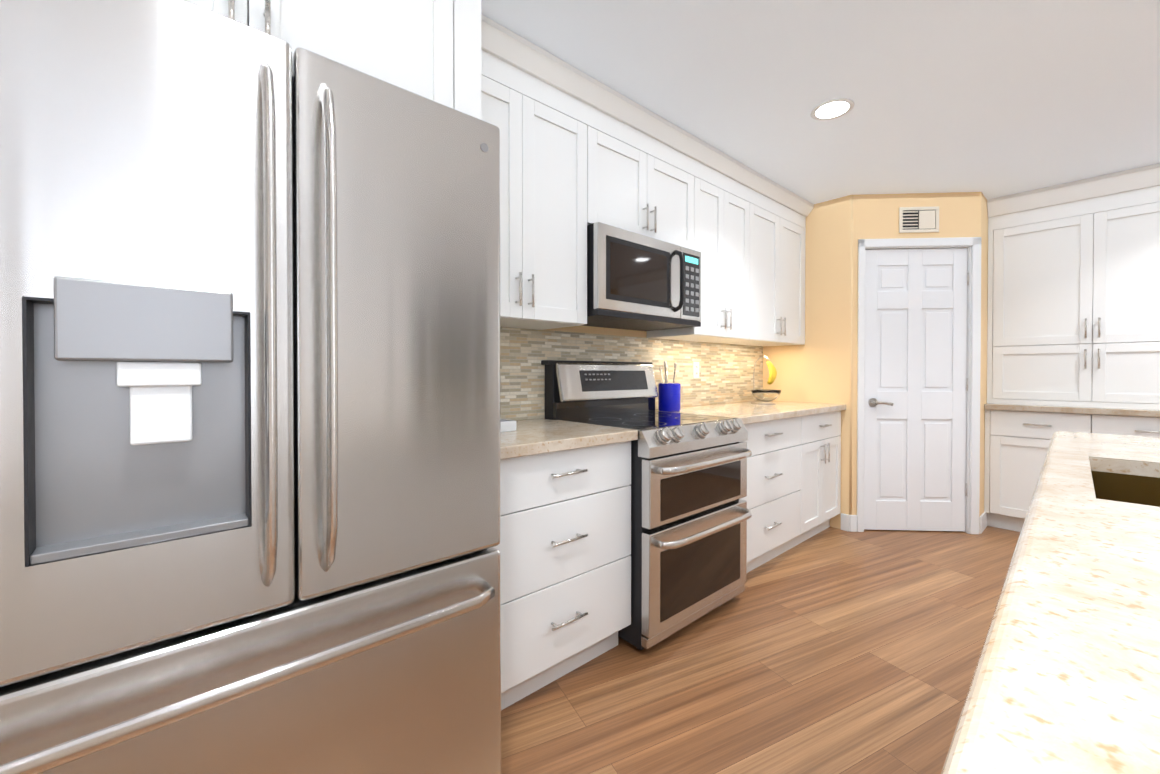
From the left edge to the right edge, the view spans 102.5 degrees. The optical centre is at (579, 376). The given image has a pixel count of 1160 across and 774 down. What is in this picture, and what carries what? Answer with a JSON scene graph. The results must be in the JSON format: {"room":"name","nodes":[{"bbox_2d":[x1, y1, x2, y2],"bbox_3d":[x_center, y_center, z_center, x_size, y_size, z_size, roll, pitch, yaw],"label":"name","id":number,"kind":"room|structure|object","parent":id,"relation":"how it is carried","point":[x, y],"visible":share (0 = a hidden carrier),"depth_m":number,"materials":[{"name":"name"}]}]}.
{"room":"kitchen","nodes":[
{"label":"kitchen","id":0,"kind":"room"},
{"bbox_2d":[516,326,748,420],"bbox_3d":[-0.364,-0.082,2.263,7.750,2.420,0.100,0,1,-41],"label":"wall","id":1,"kind":"structure","parent":0,"point":[605,331],"depth_m":2.63,"materials":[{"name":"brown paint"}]},
{"bbox_2d":[481,42,592,329],"bbox_3d":[-0.343,-0.720,1.973,0.700,0.980,0.346,0,1,-41],"label":"upper cabinet","id":2,"kind":"object","parent":1,"relation":"attached to","point":[580,151],"depth_m":1.91,"materials":[{"name":"white paint"}]},
{"bbox_2d":[500,327,762,420],"bbox_3d":[0.394,-0.015,2.857,2.966,0.443,0.010,0,1,-41],"label":"tile backsplash","id":3,"kind":"structure","parent":1,"relation":"attached to","point":[726,373],"depth_m":2.76,"materials":[{"name":"tile"}]},
{"bbox_2d":[693,362,698,377],"bbox_3d":[0.801,-0.043,3.204,0.070,0.115,0.008,0,1,-41],"label":"electrical outlet plate","id":4,"kind":"object","parent":3,"relation":"attached to","point":[695,369],"visible":1,"depth_m":3.20,"materials":[{"name":"white plastic"}]},
{"bbox_2d":[593,102,696,250],"bbox_3d":[0.223,-0.952,2.471,0.810,0.525,0.346,0,1,-41],"label":"upper cabinet","id":5,"kind":"object","parent":1,"relation":"attached to","point":[645,184],"depth_m":2.31,"materials":[{"name":"white paint"}]},
{"bbox_2d":[581,222,700,330],"bbox_3d":[0.259,-0.479,2.435,0.788,0.410,0.451,0,1,-41],"label":"over-the-range microwave","id":6,"kind":"object","parent":5,"relation":"attached to","point":[637,282],"visible":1,"depth_m":2.25,"materials":[{"name":"grey metal"}]},
{"bbox_2d":[647,158,756,342],"bbox_3d":[0.779,-0.729,2.964,0.674,0.980,0.346,0,1,-41],"label":"upper cabinet","id":7,"kind":"object","parent":1,"relation":"attached to","point":[726,205],"depth_m":2.83,"materials":[{"name":"white paint"}]},
{"bbox_2d":[721,190,808,345],"bbox_3d":[1.280,-0.733,3.407,0.902,0.980,0.346,0,1,-41],"label":"upper cabinet","id":8,"kind":"object","parent":1,"relation":"attached to","point":[781,228],"depth_m":3.30,"materials":[{"name":"white paint"}]},
{"bbox_2d":[501,526,1019,773],"bbox_3d":[1.226,1.193,0.476,8.150,0.100,5.100,0,1,-41],"label":"floor","id":9,"kind":"structure","parent":0,"point":[830,650],"depth_m":1.75,"materials":[{"name":"brown wood"}]},
{"bbox_2d":[0,0,500,773],"bbox_3d":[-0.799,0.250,1.179,0.908,1.775,0.942,0,1,-41],"label":"fridge","id":10,"kind":"object","parent":9,"relation":"on","point":[250,502],"visible":1,"depth_m":0.82,"materials":[{"name":"grey metal"}]},
{"bbox_2d":[185,0,480,119],"bbox_3d":[-0.857,-0.073,1.282,1.112,2.418,0.708,0,1,-41],"label":"upper cabinet","id":11,"kind":"object","parent":9,"relation":"on","point":[430,49],"visible":0.15,"depth_m":1.22,"materials":[{"name":"white paint"}]},
{"bbox_2d":[494,418,637,709],"bbox_3d":[-0.243,0.673,1.876,0.706,0.915,0.641,0,1,-41],"label":"base cabinet","id":12,"kind":"object","parent":9,"relation":"on","point":[563,547],"visible":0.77,"depth_m":1.66,"materials":[{"name":"white paint"}]},
{"bbox_2d":[500,418,515,431],"bbox_3d":[-0.398,0.192,1.874,0.180,0.046,0.240,0,1,-41],"label":"tray","id":13,"kind":"object","parent":12,"relation":"on","point":[506,425],"visible":0.12,"depth_m":1.82,"materials":[{"name":"white plastic"}]},
{"bbox_2d":[541,360,751,649],"bbox_3d":[0.354,0.524,2.310,0.796,1.207,0.758,0,1,-41],"label":"range","id":14,"kind":"object","parent":9,"relation":"on","point":[691,515],"visible":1,"depth_m":2.07,"materials":[{"name":"grey metal"}]},
{"bbox_2d":[658,361,680,411],"bbox_3d":[0.535,0.057,2.792,0.137,0.301,0.132,0,1,-41],"label":"utensil crock","id":15,"kind":"object","parent":14,"relation":"on","point":[669,397],"visible":1,"depth_m":2.74,"materials":[{"name":"blue ceramic"}]},
{"bbox_2d":[740,417,806,572],"bbox_3d":[0.915,0.684,2.924,0.887,0.876,0.606,0,1,-41],"label":"base cabinet","id":16,"kind":"object","parent":9,"relation":"on","point":[792,498],"depth_m":2.73,"materials":[{"name":"white paint"}]},
{"bbox_2d":[655,401,845,424],"bbox_3d":[1.154,0.225,3.108,1.494,0.040,0.641,0,1,-41],"label":"countertop","id":17,"kind":"structure","parent":16,"relation":"on","point":[749,413],"depth_m":2.90,"materials":[{"name":"beige stone"}]},
{"bbox_2d":[751,356,780,403],"bbox_3d":[1.377,0.027,3.442,0.210,0.349,0.210,0,1,-41],"label":"fruit stand","id":18,"kind":"object","parent":17,"relation":"on","point":[765,396],"visible":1,"depth_m":3.39,"materials":[{"name":"silver metal"}]},
{"bbox_2d":[807,413,840,538],"bbox_3d":[1.452,0.680,3.399,0.666,0.876,0.606,0,1,-41],"label":"base cabinet","id":19,"kind":"object","parent":9,"relation":"on","point":[824,429],"depth_m":3.18,"materials":[{"name":"white paint"}]},
{"bbox_2d":[941,431,1159,773],"bbox_3d":[0.916,0.688,0.223,3.653,0.915,1.050,0,1,-43],"label":"kitchen island","id":20,"kind":"object","parent":9,"relation":"on","point":[1066,678],"visible":1,"depth_m":0.42,"materials":[{"name":"stone"}]},
{"bbox_2d":[984,163,1159,531],"bbox_3d":[3.865,-0.086,2.849,0.634,2.418,2.027,0,1,-41],"label":"built-in cabinet","id":21,"kind":"object","parent":9,"relation":"on","point":[1073,335],"visible":0.73,"depth_m":3.16,"materials":[{"name":"white paint"}]},
{"bbox_2d":[762,195,853,528],"bbox_3d":[1.764,-0.094,3.623,0.100,2.420,0.679,0,1,-41],"label":"wall","id":22,"kind":"structure","parent":0,"point":[815,368],"depth_m":3.46,"materials":[{"name":"yellow paint"}]},
{"bbox_2d":[841,513,849,530],"bbox_3d":[1.922,1.058,3.370,0.012,0.120,0.059,0,1,-41],"label":"baseboard return","id":23,"kind":"object","parent":22,"relation":"attached to","point":[845,522],"visible":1,"depth_m":3.36,"materials":[{"name":"white paint"}]},
{"bbox_2d":[481,0,1159,203],"bbox_3d":[1.226,-1.327,0.454,8.150,0.100,5.100,0,1,-41],"label":"ceiling","id":24,"kind":"structure","parent":0,"point":[989,99],"depth_m":2.02,"materials":[{"name":"white paint"}]},
{"bbox_2d":[810,98,854,120],"bbox_3d":[1.220,-1.289,2.250,0.188,0.007,0.188,0,1,-41],"label":"recessed light","id":25,"kind":"object","parent":24,"relation":"in","point":[829,109],"visible":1,"depth_m":2.25,"materials":[{"name":"white paint"}]},
{"bbox_2d":[852,192,980,514],"bbox_3d":[2.390,-0.092,3.367,0.889,2.420,0.100,0,1,4],"label":"wall","id":26,"kind":"structure","parent":0,"point":[875,216],"depth_m":3.32,"materials":[{"name":"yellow paint"}]},
{"bbox_2d":[850,515,856,531],"bbox_3d":[1.967,1.058,3.347,0.048,0.120,0.012,0,1,3],"label":"baseboard","id":27,"kind":"structure","parent":26,"relation":"attached to","point":[853,523],"depth_m":3.34,"materials":[{"name":"white paint"}]},
{"bbox_2d":[864,248,968,531],"bbox_3d":[2.405,0.099,3.327,0.718,2.022,0.093,0,1,4],"label":"pantry door","id":28,"kind":"structure","parent":26,"relation":"in","point":[916,383],"depth_m":3.34,"materials":[{"name":"white paint"}]},
{"bbox_2d":[857,237,980,534],"bbox_3d":[2.409,0.069,3.359,0.833,2.098,0.117,0,1,4],"label":"door frame","id":29,"kind":"structure","parent":26,"relation":"attached to","point":[972,245],"depth_m":3.29,"materials":[{"name":"white paint"}]},
{"bbox_2d":[899,207,938,232],"bbox_3d":[2.407,-1.112,3.302,0.270,0.180,0.009,0,1,4],"label":"air vent","id":30,"kind":"object","parent":26,"relation":"in","point":[918,219],"visible":1,"depth_m":3.30,"materials":[{"name":"beige"}]},
{"bbox_2d":[979,192,987,516],"bbox_3d":[3.098,-0.094,3.593,0.801,2.420,0.100,0,1,-41],"label":"wall","id":31,"kind":"structure","parent":0,"point":[984,294],"depth_m":3.38,"materials":[{"name":"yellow paint"}]},
{"bbox_2d":[979,512,986,533],"bbox_3d":[2.931,1.058,3.380,0.246,0.120,0.012,0,1,-41],"label":"baseboard","id":32,"kind":"structure","parent":31,"relation":"attached to","point":[982,521],"depth_m":3.34,"materials":[{"name":"white paint"}]}
]}

